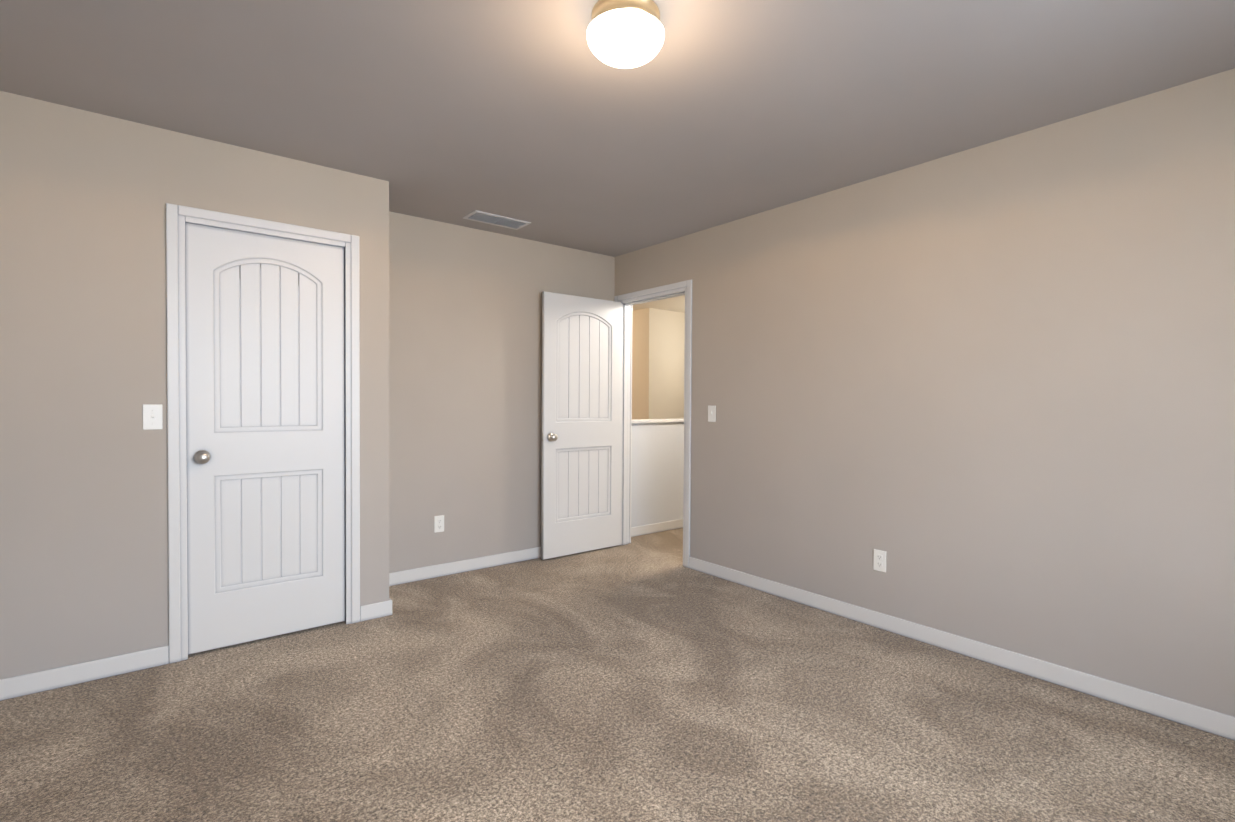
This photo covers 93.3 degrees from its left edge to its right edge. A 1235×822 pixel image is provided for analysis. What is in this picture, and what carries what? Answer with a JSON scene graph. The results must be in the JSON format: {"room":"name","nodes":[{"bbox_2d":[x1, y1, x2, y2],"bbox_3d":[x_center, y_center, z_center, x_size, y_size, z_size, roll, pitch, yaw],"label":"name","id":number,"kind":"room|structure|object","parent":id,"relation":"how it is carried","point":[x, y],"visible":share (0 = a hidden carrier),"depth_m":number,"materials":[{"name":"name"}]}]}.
{"room":"empty bedroom","nodes":[
{"label":"empty bedroom","id":0,"kind":"room"},
{"bbox_2d":[0,91,388,678],"bbox_3d":[-2.038,-0.060,2.757,1.835,2.440,0.115,0,1,-39],"label":"wall","id":1,"kind":"structure","parent":0,"point":[86,197],"depth_m":2.53,"materials":[{"name":"beige paint"}]},
{"bbox_2d":[143,404,162,429],"bbox_3d":[-2.095,0.027,2.629,0.070,0.114,0.017,0,1,-39],"label":"light switch","id":2,"kind":"object","parent":1,"relation":"attached to","point":[152,416],"visible":1,"depth_m":2.63,"materials":[{"name":"white plastic"}]},
{"bbox_2d":[0,600,391,700],"bbox_3d":[-1.955,1.118,2.767,1.734,0.085,0.014,0,1,-39],"label":"baseboard","id":3,"kind":"structure","parent":1,"relation":"attached to","point":[37,682],"depth_m":2.52,"materials":[{"name":"white paint"}]},
{"bbox_2d":[166,203,359,663],"bbox_3d":[-1.731,0.107,2.922,0.830,2.105,0.016,0,1,-39],"label":"trim","id":4,"kind":"structure","parent":1,"relation":"attached to","point":[178,217],"depth_m":2.71,"materials":[{"name":"white paint"}]},
{"bbox_2d":[185,222,344,654],"bbox_3d":[-1.758,0.132,2.955,0.695,2.030,0.171,0,1,-39],"label":"closet door","id":5,"kind":"structure","parent":1,"relation":"in","point":[265,384],"depth_m":2.93,"materials":[{"name":"white paint"}]},
{"bbox_2d":[344,247,345,622],"bbox_3d":[-1.772,0.128,2.974,0.740,2.060,0.115,0,1,-39],"label":"door frame","id":6,"kind":"structure","parent":1,"relation":"attached to","point":[345,474],"depth_m":3.17,"materials":[{"name":"white paint"}]},
{"bbox_2d":[389,211,614,572],"bbox_3d":[-0.860,-0.081,4.377,2.030,2.440,0.115,0,1,-39],"label":"wall","id":7,"kind":"structure","parent":0,"point":[465,381],"depth_m":4.14,"materials":[{"name":"beige paint"}]},
{"bbox_2d":[434,515,443,532],"bbox_3d":[-1.228,0.778,4.022,0.070,0.114,0.009,0,1,-39],"label":"outlet","id":8,"kind":"object","parent":7,"relation":"attached to","point":[438,523],"visible":1,"depth_m":4.02,"materials":[{"name":"white plastic"}]},
{"bbox_2d":[389,547,540,585],"bbox_3d":[-0.822,1.098,4.351,2.014,0.085,0.014,0,1,-39],"label":"baseboard","id":9,"kind":"structure","parent":7,"relation":"attached to","point":[422,573],"depth_m":4.12,"materials":[{"name":"white paint"}]},
{"bbox_2d":[0,528,1234,821],"bbox_3d":[0.293,1.192,5.253,9.550,0.120,10.400,0,1,-39],"label":"floor","id":10,"kind":"structure","parent":0,"point":[646,678],"depth_m":2.18,"materials":[{"name":"carpet"}]},
{"bbox_2d":[0,0,1234,256],"bbox_3d":[0.309,-1.368,5.209,9.550,0.120,10.400,0,1,-39],"label":"ceiling","id":11,"kind":"structure","parent":0,"point":[546,122],"depth_m":2.26,"materials":[{"name":"paint"}]},
{"bbox_2d":[463,210,530,229],"bbox_3d":[-0.814,-1.288,3.948,0.410,0.011,0.200,0,1,-39],"label":"ceiling vent","id":12,"kind":"object","parent":11,"relation":"in","point":[494,219],"visible":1,"depth_m":3.93,"materials":[{"name":"white metal"}]},
{"bbox_2d":[587,0,664,67],"bbox_3d":[0.025,-1.181,1.843,0.246,0.142,0.246,0,1,-39],"label":"ceiling light","id":13,"kind":"object","parent":11,"relation":"attached to","point":[625,33],"visible":1,"depth_m":1.77,"materials":[{"name":"white glass"}]},
{"bbox_2d":[631,422,683,526],"bbox_3d":[0.478,0.617,5.590,1.335,1.020,0.115,0,1,-39],"label":"wall","id":14,"kind":"structure","parent":0,"point":[657,462],"depth_m":5.43,"materials":[{"name":"paint"}]},
{"bbox_2d":[631,519,682,536],"bbox_3d":[0.515,1.085,5.547,1.335,0.085,0.014,0,1,-39],"label":"baseboard","id":15,"kind":"structure","parent":14,"relation":"attached to","point":[655,527],"depth_m":5.42,"materials":[{"name":"white paint"}]},
{"bbox_2d":[632,418,683,422],"bbox_3d":[0.481,0.092,5.580,1.335,0.030,0.155,0,1,-39],"label":"wall cap","id":16,"kind":"object","parent":14,"relation":"on","point":[656,420],"visible":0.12,"depth_m":5.41,"materials":[{"name":"white paint"}]},
{"bbox_2d":[632,295,684,312],"bbox_3d":[1.974,-1.319,6.541,4.885,0.004,9.200,0,1,-39],"label":"ceiling","id":17,"kind":"structure","parent":0,"point":[676,304],"depth_m":7.40,"materials":[{"name":"beige paint"}]},
{"bbox_2d":[632,308,684,418],"bbox_3d":[0.706,-0.162,9.650,3.000,2.440,2.800,0,1,-39],"label":"wall","id":18,"kind":"structure","parent":0,"point":[658,341],"depth_m":7.78,"materials":[{"name":"beige paint"}]},
{"bbox_2d":[614,68,1234,716],"bbox_3d":[0.050,-0.085,4.957,0.115,2.440,9.315,0,1,-39],"label":"wall","id":19,"kind":"structure","parent":0,"point":[984,394],"depth_m":2.69,"materials":[{"name":"beige paint"}]},
{"bbox_2d":[614,280,691,567],"bbox_3d":[0.303,0.089,4.641,0.147,2.105,0.900,0,1,-39],"label":"door frame","id":20,"kind":"structure","parent":19,"relation":"attached to","point":[686,286],"depth_m":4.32,"materials":[{"name":"white paint"}]},
{"bbox_2d":[541,291,621,559],"bbox_3d":[-0.271,0.111,4.652,0.761,2.030,0.171,0,1,-39],"label":"door","id":21,"kind":"structure","parent":20,"relation":"attached to","point":[581,436],"depth_m":4.62,"materials":[{"name":"white paint"}]},
{"bbox_2d":[708,405,715,421],"bbox_3d":[0.658,0.019,4.091,0.017,0.114,0.070,0,1,-39],"label":"light switch","id":22,"kind":"object","parent":19,"relation":"attached to","point":[711,413],"visible":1,"depth_m":4.09,"materials":[{"name":"white plastic"}]},
{"bbox_2d":[873,549,885,572],"bbox_3d":[1.418,0.810,3.154,0.009,0.114,0.070,0,1,-39],"label":"electrical outlet","id":23,"kind":"object","parent":19,"relation":"attached to","point":[879,562],"visible":1,"depth_m":3.15,"materials":[{"name":"white plastic"}]},
{"bbox_2d":[689,557,1234,740],"bbox_3d":[1.396,1.131,3.181,0.014,0.085,4.589,0,1,-39],"label":"baseboard","id":24,"kind":"structure","parent":19,"relation":"attached to","point":[1198,717],"depth_m":2.68,"materials":[{"name":"white paint"}]}
]}

